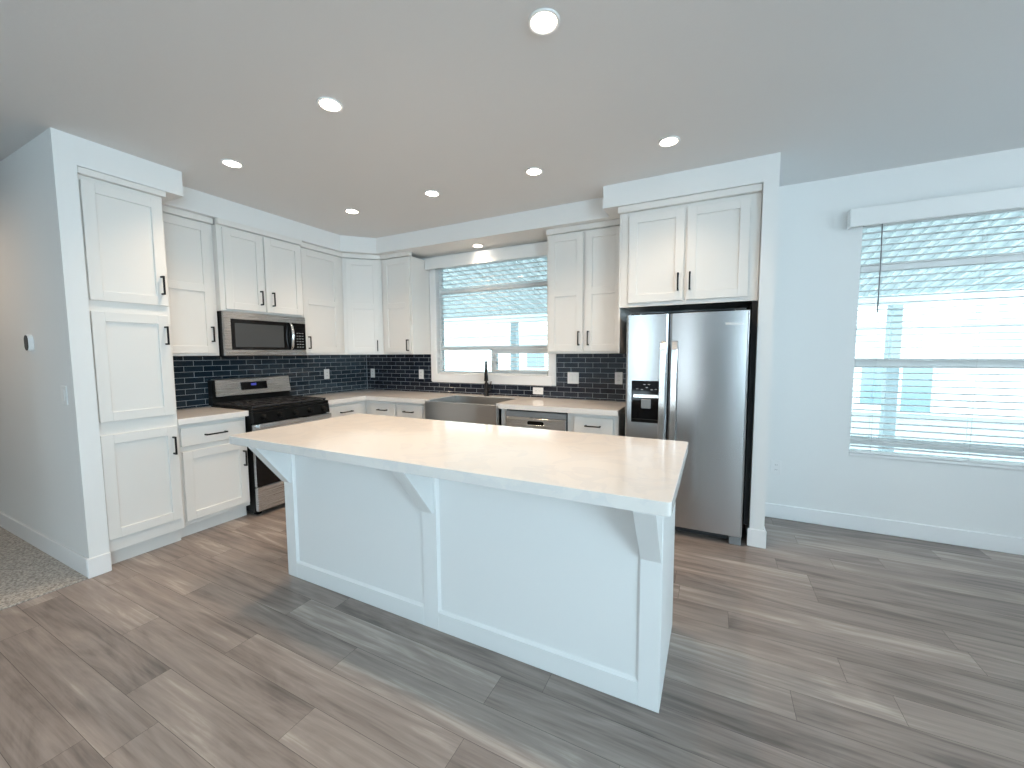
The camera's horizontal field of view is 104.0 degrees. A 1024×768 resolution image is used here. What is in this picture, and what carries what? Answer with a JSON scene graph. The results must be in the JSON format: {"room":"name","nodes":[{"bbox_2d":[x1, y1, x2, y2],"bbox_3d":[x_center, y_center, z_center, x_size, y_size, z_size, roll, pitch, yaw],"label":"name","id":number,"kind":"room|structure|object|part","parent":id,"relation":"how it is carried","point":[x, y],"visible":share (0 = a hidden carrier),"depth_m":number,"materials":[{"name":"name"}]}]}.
{"room":"kitchen","nodes":[
{"label":"kitchen","id":0,"kind":"room"},
{"bbox_2d":[0,526,87,610],"bbox_3d":[-5.490,1.326,1.102,3.876,0.008,5.100,2,5,27],"label":"floor","id":1,"kind":"structure","parent":0,"point":[27,572],"depth_m":2.53,"materials":[{"name":"beige carpet"}]},
{"bbox_2d":[0,127,109,558],"bbox_3d":[-4.341,-0.191,3.297,3.875,2.681,0.096,2,5,27],"label":"wall","id":2,"kind":"structure","parent":0,"point":[52,479],"depth_m":2.54,"materials":[{"name":"white paint"}]},
{"bbox_2d":[24,334,33,350],"bbox_3d":[-3.199,-0.272,2.646,0.074,0.110,0.026,2,5,27],"label":"thermostat","id":3,"kind":"object","parent":2,"relation":"attached to","point":[28,339],"visible":1,"depth_m":2.63,"materials":[{"name":"white plastic"}]},
{"bbox_2d":[0,511,111,578],"bbox_3d":[-4.331,1.084,3.386,3.889,0.125,0.110,2,5,27],"label":"baseboard","id":4,"kind":"structure","parent":2,"relation":"attached to","point":[92,567],"depth_m":2.66,"materials":[{"name":"white paint"}]},
{"bbox_2d":[60,386,67,404],"bbox_3d":[-2.762,0.069,2.464,0.085,0.116,0.009,2,5,27],"label":"light switch","id":5,"kind":"object","parent":2,"relation":"attached to","point":[64,397],"visible":1,"depth_m":2.46,"materials":[{"name":"white plastic"}]},
{"bbox_2d":[74,136,764,258],"bbox_3d":[-0.614,-1.445,2.959,4.368,0.170,2.824,2,5,27],"label":"soffit","id":6,"kind":"structure","parent":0,"point":[526,227],"depth_m":3.39,"materials":[{"name":"white paint"}]},
{"bbox_2d":[472,244,483,247],"bbox_3d":[-0.359,-1.452,4.207,0.128,0.008,0.128,2,5,27],"label":"recessed light","id":7,"kind":"object","parent":6,"relation":"in","point":[473,245],"visible":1,"depth_m":4.19,"materials":[{"name":"white"}]},
{"bbox_2d":[0,503,1023,767],"bbox_3d":[-0.360,1.373,0.152,7.499,0.001,7.999,2,5,27],"label":"floor","id":8,"kind":"structure","parent":0,"point":[33,733],"depth_m":1.73,"materials":[{"name":"grey wood"}]},
{"bbox_2d":[77,166,184,563],"bbox_3d":[-2.777,-0.077,2.819,0.700,2.510,0.437,2,5,27],"label":"pantry cabinet","id":9,"kind":"object","parent":8,"relation":"on","point":[123,228],"visible":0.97,"depth_m":2.66,"materials":[{"name":"white paint"}]},
{"bbox_3d":[-2.513,-1.300,2.589,0.032,0.040,0.437,2,5,27],"label":"crown moulding","id":10,"kind":"part","parent":9,"relation":"part of","materials":[{"name":"white paint"}]},
{"bbox_3d":[-2.515,-0.891,2.614,0.020,0.718,0.398,2,5,27],"label":"door","id":11,"kind":"part","parent":9,"relation":"part of","materials":[{"name":"white paint"}]},
{"bbox_3d":[-2.513,-0.117,2.670,0.020,0.700,0.394,2,5,27],"label":"door","id":12,"kind":"part","parent":9,"relation":"part of","materials":[{"name":"white paint"}]},
{"bbox_3d":[-2.508,0.654,2.730,0.020,0.682,0.406,2,5,27],"label":"door","id":13,"kind":"part","parent":9,"relation":"part of","materials":[{"name":"white paint"}]},
{"bbox_3d":[-2.413,-0.682,2.766,0.038,0.128,0.011,2,5,27],"label":"handle","id":14,"kind":"part","parent":9,"relation":"part of","materials":[{"name":"black metal"}]},
{"bbox_3d":[-2.411,-0.338,2.794,0.038,0.128,0.011,2,5,27],"label":"handle","id":15,"kind":"part","parent":9,"relation":"part of","materials":[{"name":"black metal"}]},
{"bbox_3d":[-2.406,0.440,2.854,0.038,0.128,0.011,2,5,27],"label":"handle","id":16,"kind":"part","parent":9,"relation":"part of","materials":[{"name":"black metal"}]},
{"bbox_2d":[178,416,249,537],"bbox_3d":[-2.590,0.709,3.293,0.657,0.868,0.492,2,5,27],"label":"base cabinet","id":17,"kind":"object","parent":8,"relation":"on","point":[214,471],"visible":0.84,"depth_m":3.15,"materials":[{"name":"white paint"}]},
{"bbox_3d":[-2.340,0.383,3.145,0.020,0.138,0.450,2,5,27],"label":"drawer","id":18,"kind":"part","parent":17,"relation":"part of","materials":[{"name":"white paint"}]},
{"bbox_2d":[177,406,248,425],"bbox_3d":[-2.592,0.252,3.260,0.635,0.045,0.495,2,5,27],"label":"countertop","id":19,"kind":"structure","parent":17,"relation":"on","point":[199,414],"depth_m":3.19,"materials":[{"name":"white stone"}]},
{"bbox_3d":[-2.314,0.384,3.132,0.038,0.011,0.150,2,5,27],"label":"handle","id":20,"kind":"part","parent":17,"relation":"part of","materials":[{"name":"black metal"}]},
{"bbox_3d":[-2.335,0.752,3.178,0.020,0.527,0.454,2,5,27],"label":"door","id":21,"kind":"part","parent":17,"relation":"part of","materials":[{"name":"white paint"}]},
{"bbox_3d":[-2.222,0.618,3.331,0.038,0.128,0.011,2,5,27],"label":"handle","id":22,"kind":"part","parent":17,"relation":"part of","materials":[{"name":"black metal"}]},
{"bbox_2d":[208,375,331,514],"bbox_3d":[-2.261,0.521,3.815,0.723,1.157,0.741,2,5,27],"label":"gas range","id":23,"kind":"object","parent":8,"relation":"on","point":[268,400],"visible":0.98,"depth_m":3.60,"materials":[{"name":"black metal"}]},
{"bbox_3d":[-2.100,0.281,3.396,0.040,0.052,0.052,2,5,27],"label":"knob","id":24,"kind":"part","parent":23,"relation":"part of","materials":[{"name":"black plastic"}]},
{"bbox_3d":[-1.988,0.613,3.685,0.006,0.477,0.731,2,5,27],"label":"oven glass","id":25,"kind":"part","parent":23,"relation":"part of","materials":[{"name":"black glass"}]},
{"bbox_2d":[211,400,327,412],"bbox_3d":[-2.271,0.191,3.794,0.615,0.030,0.741,2,5,27],"label":"cooktop","id":26,"kind":"object","parent":23,"relation":"in","point":[253,406],"depth_m":3.59,"materials":[{"name":"black ceramic"}]},
{"bbox_3d":[-2.002,0.961,3.720,0.033,0.203,0.735,2,5,27],"label":"storage drawer","id":27,"kind":"part","parent":23,"relation":"part of","materials":[{"name":"silver metal"}]},
{"bbox_3d":[-2.034,0.271,3.526,0.040,0.052,0.052,2,5,27],"label":"knob","id":28,"kind":"part","parent":23,"relation":"part of","materials":[{"name":"black plastic"}]},
{"bbox_3d":[-2.002,0.263,3.664,0.045,0.094,0.739,2,5,27],"label":"control panel","id":29,"kind":"part","parent":23,"relation":"part of","materials":[{"name":"black metal"}]},
{"bbox_3d":[-2.004,0.585,3.691,0.033,0.537,0.735,2,5,27],"label":"oven door","id":30,"kind":"part","parent":23,"relation":"part of","materials":[{"name":"silver metal"}]},
{"bbox_3d":[-1.966,0.330,3.651,0.060,0.038,0.703,2,5,27],"label":"handle","id":31,"kind":"part","parent":23,"relation":"part of","materials":[{"name":"silver metal"}]},
{"bbox_2d":[327,400,366,417],"bbox_3d":[-1.883,0.597,4.698,0.657,0.868,1.147,2,5,27],"label":"base cabinet","id":32,"kind":"object","parent":8,"relation":"on","point":[341,409],"visible":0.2,"depth_m":4.28,"materials":[{"name":"white paint"}]},
{"bbox_3d":[-1.778,0.294,4.261,0.020,0.138,0.415,2,5,27],"label":"drawer","id":33,"kind":"part","parent":32,"relation":"part of","materials":[{"name":"white paint"}]},
{"bbox_2d":[307,389,624,415],"bbox_3d":[-0.646,0.182,4.036,3.417,0.045,1.139,2,5,27],"label":"countertop","id":34,"kind":"structure","parent":32,"relation":"on","point":[578,406],"depth_m":4.01,"materials":[{"name":"white stone"}]},
{"bbox_2d":[425,396,513,425],"bbox_3d":[-0.398,0.289,4.093,0.826,0.260,0.514,2,5,27],"label":"sink","id":35,"kind":"object","parent":34,"relation":"in","point":[467,409],"visible":0.69,"depth_m":3.90,"materials":[{"name":"silver metal"}]},
{"bbox_2d":[484,361,491,395],"bbox_3d":[-0.263,-0.058,4.324,0.085,0.383,0.177,-1,4,-6],"label":"kitchen faucet","id":36,"kind":"object","parent":34,"relation":"on","point":[487,389],"visible":0.99,"depth_m":4.36,"materials":[{"name":"black metal"}]},
{"bbox_2d":[366,400,424,418],"bbox_3d":[-1.130,0.600,4.595,0.894,0.868,0.657,2,5,27],"label":"base cabinet","id":37,"kind":"object","parent":8,"relation":"on","point":[386,408],"visible":0.23,"depth_m":4.31,"materials":[{"name":"white paint"}]},
{"bbox_3d":[-1.412,0.281,4.396,0.347,0.138,0.020,2,5,27],"label":"drawer","id":38,"kind":"part","parent":37,"relation":"part of","materials":[{"name":"white paint"}]},
{"bbox_3d":[-1.081,0.292,4.231,0.340,0.138,0.020,2,5,27],"label":"drawer","id":39,"kind":"part","parent":37,"relation":"part of","materials":[{"name":"white paint"}]},
{"bbox_2d":[248,447,674,712],"bbox_3d":[-0.330,0.784,2.176,2.202,0.865,0.818,2,5,27],"label":"kitchen island","id":40,"kind":"object","parent":8,"relation":"on","point":[581,593],"visible":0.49,"depth_m":1.83,"materials":[{"name":"white paint"}]},
{"bbox_2d":[229,413,687,516],"bbox_3d":[-0.359,0.323,2.196,2.386,0.047,0.949,2,5,27],"label":"island countertop","id":41,"kind":"structure","parent":40,"relation":"on","point":[643,475],"depth_m":1.86,"materials":[{"name":"white stone"}]},
{"bbox_3d":[0.680,0.810,1.757,0.020,0.865,0.546,2,5,27],"label":"panel","id":42,"kind":"part","parent":40,"relation":"part of","materials":[{"name":"white paint"}]},
{"bbox_2d":[501,409,506,425],"bbox_3d":[-0.330,0.627,4.194,0.892,0.868,0.657,2,5,27],"label":"base cabinet","id":43,"kind":"object","parent":8,"relation":"on","point":[503,411],"visible":0.02,"depth_m":3.74,"materials":[{"name":"white paint"}]},
{"bbox_2d":[506,409,567,430],"bbox_3d":[0.339,0.649,3.865,0.589,0.865,0.614,2,5,27],"label":"dishwasher","id":44,"kind":"object","parent":8,"relation":"on","point":[558,421],"visible":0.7,"depth_m":3.56,"materials":[{"name":"grey metal"}]},
{"bbox_3d":[0.208,0.352,3.566,0.160,0.037,0.002,2,5,27],"label":"pocket handle","id":45,"kind":"part","parent":44,"relation":"part of","materials":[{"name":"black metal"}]},
{"bbox_3d":[0.209,0.647,3.606,0.581,0.682,0.029,2,5,27],"label":"door","id":46,"kind":"part","parent":44,"relation":"part of","materials":[{"name":"silver metal"}]},
{"bbox_2d":[568,412,624,435],"bbox_3d":[0.799,0.664,3.629,0.438,0.868,0.657,2,5,27],"label":"base cabinet","id":47,"kind":"object","parent":8,"relation":"on","point":[583,423],"visible":0.27,"depth_m":3.34,"materials":[{"name":"white paint"}]},
{"bbox_3d":[0.681,0.350,3.348,0.330,0.138,0.020,2,5,27],"label":"drawer","id":48,"kind":"part","parent":47,"relation":"part of","materials":[{"name":"white paint"}]},
{"bbox_2d":[625,308,750,544],"bbox_3d":[1.385,0.285,3.214,0.819,1.679,0.742,2,5,27],"label":"refrigerator","id":49,"kind":"object","parent":8,"relation":"on","point":[687,373],"visible":0.94,"depth_m":2.89,"materials":[{"name":"grey metal"}]},
{"bbox_3d":[1.013,0.093,3.029,0.184,0.027,0.010,2,5,27],"label":"dispenser trim","id":50,"kind":"part","parent":49,"relation":"part of","materials":[{"name":"silver metal"}]},
{"bbox_3d":[1.033,0.270,3.084,0.305,1.590,0.068,2,5,27],"label":"door","id":51,"kind":"part","parent":49,"relation":"part of","materials":[{"name":"silver metal"}]},
{"bbox_3d":[1.110,0.246,2.969,0.042,1.128,0.063,2,5,27],"label":"handle","id":52,"kind":"part","parent":49,"relation":"part of","materials":[{"name":"silver metal"}]},
{"bbox_3d":[1.180,0.248,2.934,0.042,1.128,0.063,2,5,27],"label":"handle","id":53,"kind":"part","parent":49,"relation":"part of","materials":[{"name":"silver metal"}]},
{"bbox_3d":[1.402,0.282,2.900,0.508,1.590,0.068,2,5,27],"label":"door","id":54,"kind":"part","parent":49,"relation":"part of","materials":[{"name":"silver metal"}]},
{"bbox_2d":[0,0,1023,237],"bbox_3d":[-1.801,-1.397,0.667,10.900,0.100,8.220,2,5,27],"label":"ceiling","id":55,"kind":"structure","parent":0,"point":[456,99],"depth_m":1.99,"materials":[{"name":"white paint"}]},
{"bbox_2d":[221,159,242,168],"bbox_3d":[-1.907,-1.500,2.724,0.128,0.008,0.128,2,5,27],"label":"recessed light","id":56,"kind":"object","parent":55,"relation":"in","point":[231,163],"visible":1,"depth_m":2.72,"materials":[{"name":"white plastic"}]},
{"bbox_2d":[316,96,342,112],"bbox_3d":[-0.950,-1.456,2.088,0.128,0.008,0.128,2,5,27],"label":"recessed light","id":57,"kind":"object","parent":55,"relation":"in","point":[329,104],"visible":1,"depth_m":2.08,"materials":[{"name":"white plastic"}]},
{"bbox_2d":[344,209,359,213],"bbox_3d":[-1.460,-1.574,3.651,0.128,0.008,0.128,2,5,27],"label":"recessed light","id":58,"kind":"object","parent":55,"relation":"in","point":[349,211],"visible":1,"depth_m":3.65,"materials":[{"name":"white"}]},
{"bbox_2d":[424,190,439,196],"bbox_3d":[-0.650,-1.548,3.252,0.128,0.008,0.128,2,5,27],"label":"recessed light","id":59,"kind":"object","parent":55,"relation":"in","point":[431,193],"visible":1,"depth_m":3.25,"materials":[{"name":"white"}]},
{"bbox_2d":[525,167,542,175],"bbox_3d":[0.158,-1.523,2.870,0.128,0.008,0.128,2,5,27],"label":"recessed light","id":60,"kind":"object","parent":55,"relation":"in","point":[533,171],"visible":1,"depth_m":2.86,"materials":[{"name":"white"}]},
{"bbox_2d":[528,8,559,35],"bbox_3d":[0.126,-1.423,1.574,0.128,0.008,0.128,2,5,27],"label":"recessed light","id":61,"kind":"object","parent":55,"relation":"in","point":[542,21],"visible":1,"depth_m":1.57,"materials":[{"name":"white plastic"}]},
{"bbox_2d":[658,136,679,147],"bbox_3d":[0.970,-1.497,2.472,0.128,0.008,0.128,2,5,27],"label":"recessed light","id":62,"kind":"object","parent":55,"relation":"in","point":[669,141],"visible":1,"depth_m":2.47,"materials":[{"name":"white plastic"}]},
{"bbox_2d":[374,147,1023,537],"bbox_3d":[1.399,-0.254,3.693,7.620,2.681,0.120,2,5,27],"label":"wall","id":63,"kind":"structure","parent":0,"point":[818,260],"depth_m":3.06,"materials":[{"name":"white paint"}]},
{"bbox_2d":[205,311,306,356],"bbox_3d":[-2.409,-0.457,3.790,0.449,0.386,0.758,2,5,27],"label":"microwave oven","id":64,"kind":"object","parent":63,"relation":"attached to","point":[239,333],"visible":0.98,"depth_m":3.64,"materials":[{"name":"silver metal"}]},
{"bbox_3d":[-2.280,-0.447,3.679,0.009,0.266,0.569,2,5,27],"label":"door glass","id":65,"kind":"part","parent":64,"relation":"part of","materials":[{"name":"black glass"}]},
{"bbox_3d":[-2.141,-0.464,3.895,0.065,0.270,0.028,2,5,27],"label":"handle","id":66,"kind":"part","parent":64,"relation":"part of","materials":[{"name":"silver metal"}]},
{"bbox_3d":[-2.132,-0.477,3.998,0.029,0.376,0.135,2,5,27],"label":"control frame","id":67,"kind":"part","parent":64,"relation":"part of","materials":[{"name":"silver metal"}]},
{"bbox_3d":[-2.128,-0.472,3.997,0.018,0.261,0.133,2,5,27],"label":"control panel","id":68,"kind":"part","parent":64,"relation":"part of","materials":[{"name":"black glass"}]},
{"bbox_2d":[341,253,383,354],"bbox_3d":[-1.783,-0.924,4.811,0.644,1.138,0.640,2,5,27],"label":"upper cabinet","id":69,"kind":"object","parent":63,"relation":"attached to","point":[361,273],"visible":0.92,"depth_m":4.60,"materials":[{"name":"white paint"}]},
{"bbox_3d":[-1.718,-1.452,4.564,0.431,0.048,0.050,-2,5,-18],"label":"crown moulding","id":70,"kind":"part","parent":69,"relation":"part of","materials":[{"name":"white paint"}]},
{"bbox_2d":[173,353,625,408],"bbox_3d":[-0.903,-0.024,3.455,3.490,0.456,2.400,2,5,27],"label":"tile backsplash","id":71,"kind":"structure","parent":63,"relation":"attached to","point":[399,372],"depth_m":4.22,"materials":[{"name":"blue tile"}]},
{"bbox_2d":[324,369,329,378],"bbox_3d":[-2.194,-0.118,4.738,0.008,0.116,0.072,2,5,27],"label":"power outlet","id":72,"kind":"object","parent":71,"relation":"attached to","point":[326,371],"visible":1,"depth_m":4.73,"materials":[{"name":"white plastic"}]},
{"bbox_2d":[371,369,374,377],"bbox_3d":[-1.827,-0.144,5.241,0.072,0.116,0.008,2,5,27],"label":"power outlet","id":73,"kind":"object","parent":71,"relation":"attached to","point":[372,370],"visible":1,"depth_m":5.24,"materials":[{"name":"white plastic"}]},
{"bbox_2d":[419,369,423,378],"bbox_3d":[-1.109,-0.120,4.882,0.072,0.116,0.008,2,5,27],"label":"power outlet","id":74,"kind":"object","parent":71,"relation":"attached to","point":[421,371],"visible":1,"depth_m":4.88,"materials":[{"name":"white plastic"}]},
{"bbox_2d":[533,387,542,393],"bbox_3d":[0.273,0.072,4.202,0.116,0.072,0.008,2,5,27],"label":"power outlet","id":75,"kind":"object","parent":71,"relation":"attached to","point":[536,390],"visible":1,"depth_m":4.20,"materials":[{"name":"white plastic"}]},
{"bbox_2d":[567,372,578,383],"bbox_3d":[0.614,-0.061,4.019,0.118,0.116,0.009,2,5,27],"label":"power outlet","id":76,"kind":"object","parent":71,"relation":"attached to","point":[573,377],"visible":1,"depth_m":4.02,"materials":[{"name":"white plastic"}]},
{"bbox_2d":[615,372,622,383],"bbox_3d":[1.018,-0.055,3.817,0.072,0.116,0.008,2,5,27],"label":"power outlet","id":77,"kind":"object","parent":71,"relation":"attached to","point":[618,375],"visible":1,"depth_m":3.81,"materials":[{"name":"white plastic"}]},
{"bbox_2d":[380,251,430,354],"bbox_3d":[-1.258,-0.918,4.692,0.441,1.138,0.382,2,5,27],"label":"upper cabinet","id":78,"kind":"object","parent":63,"relation":"attached to","point":[405,279],"visible":0.98,"depth_m":4.57,"materials":[{"name":"white paint"}]},
{"bbox_3d":[-1.323,-1.452,4.529,0.441,0.048,0.050,2,5,27],"label":"crown moulding","id":79,"kind":"part","parent":78,"relation":"part of","materials":[{"name":"white paint"}]},
{"bbox_3d":[-1.313,-0.887,4.562,0.387,1.058,0.020,2,5,27],"label":"door","id":80,"kind":"part","parent":78,"relation":"part of","materials":[{"name":"white paint"}]},
{"bbox_2d":[429,269,555,385],"bbox_3d":[-0.262,-0.715,4.412,1.590,1.430,0.022,2,5,27],"label":"trim","id":81,"kind":"structure","parent":63,"relation":"attached to","point":[549,380],"depth_m":4.58,"materials":[{"name":"white paint"}]},
{"bbox_2d":[439,268,547,373],"bbox_3d":[-0.224,-0.756,4.485,1.420,1.300,0.062,2,5,27],"label":"window","id":82,"kind":"structure","parent":63,"relation":"in","point":[494,349],"depth_m":4.48,"materials":[{"name":"white plastic"}]},
{"bbox_2d":[425,242,547,375],"bbox_3d":[-0.260,-0.768,4.395,1.605,1.333,0.150,2,5,27],"label":"blind","id":83,"kind":"object","parent":82,"relation":"attached to","point":[500,255],"visible":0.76,"depth_m":4.33,"materials":[{"name":"white plastic"}]},
{"bbox_3d":[-0.242,-0.115,4.491,1.390,0.016,0.052,2,5,27],"label":"rail","id":84,"kind":"part","parent":83,"relation":"part of","materials":[{"name":"white"}]},
{"bbox_2d":[546,219,619,353],"bbox_3d":[0.708,-0.853,3.708,0.715,1.138,0.382,2,5,27],"label":"upper cabinet","id":85,"kind":"object","parent":63,"relation":"attached to","point":[583,260],"visible":0.88,"depth_m":3.58,"materials":[{"name":"white paint"}]},
{"bbox_3d":[0.491,-0.828,3.659,0.328,1.058,0.020,2,5,27],"label":"door","id":86,"kind":"part","parent":85,"relation":"part of","materials":[{"name":"white paint"}]},
{"bbox_3d":[0.644,-1.387,3.545,0.715,0.048,0.050,2,5,27],"label":"crown moulding","id":87,"kind":"part","parent":85,"relation":"part of","materials":[{"name":"white paint"}]},
{"bbox_3d":[0.802,-0.818,3.503,0.326,1.058,0.020,2,5,27],"label":"door","id":88,"kind":"part","parent":85,"relation":"part of","materials":[{"name":"white paint"}]},
{"bbox_2d":[618,183,762,352],"bbox_3d":[1.392,-0.819,3.212,0.964,1.137,0.657,2,5,27],"label":"upper cabinet","id":89,"kind":"object","parent":63,"relation":"attached to","point":[701,251],"visible":0.99,"depth_m":2.93,"materials":[{"name":"white paint"}]},
{"bbox_3d":[0.991,-0.811,3.448,0.012,1.089,0.597,2,5,27],"label":"panel","id":90,"kind":"part","parent":89,"relation":"part of","materials":[{"name":"white paint"}]},
{"bbox_3d":[1.091,-0.962,3.037,0.398,0.667,0.020,2,5,27],"label":"door","id":91,"kind":"part","parent":89,"relation":"part of","materials":[{"name":"white paint"}]},
{"bbox_3d":[1.266,-1.343,2.926,0.964,0.048,0.052,2,5,27],"label":"crown moulding","id":92,"kind":"part","parent":89,"relation":"part of","materials":[{"name":"white paint"}]},
{"bbox_3d":[1.463,-0.949,2.852,0.395,0.667,0.020,2,5,27],"label":"door","id":93,"kind":"part","parent":89,"relation":"part of","materials":[{"name":"white paint"}]},
{"bbox_2d":[641,301,757,524],"bbox_3d":[1.457,0.252,3.298,0.866,1.733,0.595,2,5,27],"label":"trim","id":94,"kind":"structure","parent":63,"relation":"attached to","point":[753,306],"depth_m":2.85,"materials":[{"name":"black"}]},
{"bbox_2d":[771,460,781,474],"bbox_3d":[2.181,0.687,3.303,0.072,0.116,0.008,2,5,27],"label":"power outlet","id":95,"kind":"object","parent":63,"relation":"attached to","point":[775,464],"visible":1,"depth_m":3.30,"materials":[{"name":"white plastic"}]},
{"bbox_2d":[765,503,1023,554],"bbox_3d":[3.422,1.096,2.708,3.044,0.118,0.014,2,5,27],"label":"baseboard","id":96,"kind":"structure","parent":63,"relation":"attached to","point":[966,538],"depth_m":2.97,"materials":[{"name":"white paint"}]},
{"bbox_2d":[849,453,1023,469],"bbox_3d":[3.433,0.565,2.692,1.846,0.019,0.067,2,5,27],"label":"trim","id":97,"kind":"structure","parent":63,"relation":"attached to","point":[850,454],"depth_m":2.85,"materials":[{"name":"white paint"}]},
{"bbox_2d":[850,252,1023,462],"bbox_3d":[3.454,-0.311,2.675,1.840,1.730,0.054,2,5,27],"label":"window","id":98,"kind":"structure","parent":63,"relation":"in","point":[1018,256],"depth_m":2.85,"materials":[{"name":"white plastic"}]},
{"bbox_2d":[847,186,1023,466],"bbox_3d":[3.410,-0.349,2.591,2.025,1.812,0.136,2,5,27],"label":"blind","id":99,"kind":"object","parent":98,"relation":"attached to","point":[1007,200],"visible":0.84,"depth_m":2.79,"materials":[{"name":"white plastic"}]},
{"bbox_3d":[2.719,-0.318,2.986,0.002,1.677,0.056,2,5,27],"label":"ladder cord","id":100,"kind":"part","parent":99,"relation":"part of","materials":[{"name":"white fabric"}]},
{"bbox_3d":[3.435,0.544,2.694,1.832,0.016,0.052,2,5,27],"label":"rail","id":101,"kind":"part","parent":99,"relation":"part of","materials":[{"name":"white plastic"}]},
{"bbox_3d":[3.193,-0.302,2.748,0.002,1.677,0.056,2,5,27],"label":"ladder cord","id":102,"kind":"part","parent":99,"relation":"part of","materials":[{"name":"white fabric"}]},
{"bbox_2d":[745,152,780,532],"bbox_3d":[1.872,-0.205,3.027,0.089,2.681,0.650,2,5,27],"label":"wall","id":103,"kind":"structure","parent":0,"point":[770,192],"depth_m":2.73,"materials":[{"name":"white paint"}]},
{"bbox_2d":[747,526,766,548],"bbox_3d":[1.873,1.069,3.113,0.117,0.128,0.650,2,5,27],"label":"baseboard","id":104,"kind":"structure","parent":103,"relation":"attached to","point":[755,537],"depth_m":2.82,"materials":[{"name":"white paint"}]},
{"bbox_3d":[-2.612,-0.260,4.061,0.120,2.681,2.820,2,5,27],"label":"wall","id":105,"kind":"structure","parent":0,"visible":0},
{"bbox_2d":[162,205,218,355],"bbox_3d":[-2.727,-0.797,3.228,0.382,1.138,0.468,2,5,27],"label":"upper cabinet","id":106,"kind":"object","parent":105,"relation":"attached to","point":[187,235],"visible":0.66,"depth_m":3.21,"materials":[{"name":"white paint"}]},
{"bbox_3d":[-2.608,-1.337,3.125,0.050,0.048,0.468,2,5,27],"label":"crown moulding","id":107,"kind":"part","parent":106,"relation":"part of","materials":[{"name":"white paint"}]},
{"bbox_3d":[-2.493,-0.414,3.336,0.038,0.128,0.011,2,5,27],"label":"handle","id":108,"kind":"part","parent":106,"relation":"part of","materials":[{"name":"black metal"}]},
{"bbox_2d":[212,218,302,316],"bbox_3d":[-2.427,-1.030,3.752,0.435,0.758,0.764,2,5,27],"label":"upper cabinet","id":109,"kind":"object","parent":105,"relation":"attached to","point":[257,271],"visible":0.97,"depth_m":3.60,"materials":[{"name":"white paint"}]},
{"bbox_3d":[-2.356,-0.990,3.519,0.020,0.682,0.333,2,5,27],"label":"door","id":110,"kind":"part","parent":109,"relation":"part of","materials":[{"name":"white paint"}]},
{"bbox_3d":[-2.282,-1.379,3.651,0.050,0.048,0.764,2,5,27],"label":"crown moulding","id":111,"kind":"part","parent":109,"relation":"part of","materials":[{"name":"white paint"}]},
{"bbox_3d":[-2.272,-0.780,3.635,0.038,0.128,0.011,2,5,27],"label":"handle","id":112,"kind":"part","parent":109,"relation":"part of","materials":[{"name":"black metal"}]},
{"bbox_3d":[-2.222,-0.788,3.733,0.038,0.128,0.011,2,5,27],"label":"handle","id":113,"kind":"part","parent":109,"relation":"part of","materials":[{"name":"black metal"}]},
{"bbox_3d":[-2.192,-1.016,3.843,0.020,0.682,0.365,2,5,27],"label":"door","id":114,"kind":"part","parent":109,"relation":"part of","materials":[{"name":"white paint"}]},
{"bbox_2d":[300,242,344,354],"bbox_3d":[-2.156,-0.887,4.362,0.382,1.138,0.542,2,5,27],"label":"upper cabinet","id":115,"kind":"object","parent":105,"relation":"attached to","point":[321,268],"visible":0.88,"depth_m":4.29,"materials":[{"name":"white paint"}]},
{"bbox_3d":[-2.038,-1.427,4.259,0.050,0.048,0.542,2,5,27],"label":"crown moulding","id":116,"kind":"part","parent":115,"relation":"part of","materials":[{"name":"white paint"}]},
{"label":"outside","id":117,"kind":"structure","parent":0,"visible":0},
{"bbox_2d":[850,412,1023,461],"bbox_3d":[4.601,1.188,9.492,36.000,0.120,12.880,2,5,27],"label":"ground","id":118,"kind":"structure","parent":117,"point":[853,418],"depth_m":9.50,"materials":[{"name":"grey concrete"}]},
{"bbox_2d":[443,211,1023,451],"bbox_3d":[1.285,-0.333,6.174,10.950,3.460,4.150,2,5,27],"label":"patio cover","id":119,"kind":"object","parent":118,"relation":"on","point":[513,326],"visible":0.23,"depth_m":5.55,"materials":[{"name":"silver metal"}]},
{"bbox_3d":[0.063,-0.060,8.680,0.140,2.543,0.140,2,5,27],"label":"post","id":120,"kind":"part","parent":119,"relation":"part of","materials":[{"name":"grey paint"}]},
{"bbox_3d":[5.587,0.122,5.914,0.140,2.543,0.140,2,5,27],"label":"post","id":121,"kind":"part","parent":119,"relation":"part of","materials":[{"name":"grey paint"}]},
{"bbox_2d":[444,300,1023,419],"bbox_3d":[9.044,-1.351,15.965,31.000,3.900,6.000,2,5,27],"label":"neighbouring house","id":122,"kind":"structure","parent":118,"relation":"on","point":[469,339],"depth_m":11.63,"materials":[{"name":"white"}]},
{"bbox_3d":[1.008,-1.021,17.142,0.800,0.650,0.015,2,5,27],"label":"pane","id":123,"kind":"part","parent":122,"relation":"part of","materials":[{"name":"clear glass"}]},
{"bbox_3d":[11.023,0.007,12.185,0.600,1.250,0.015,2,5,27],"label":"pane","id":124,"kind":"part","parent":122,"relation":"part of","materials":[{"name":"clear glass"}]},
{"bbox_3d":[11.895,0.086,11.752,0.650,1.450,0.015,2,5,27],"label":"pane","id":125,"kind":"part","parent":122,"relation":"part of","materials":[{"name":"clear glass"}]}
]}

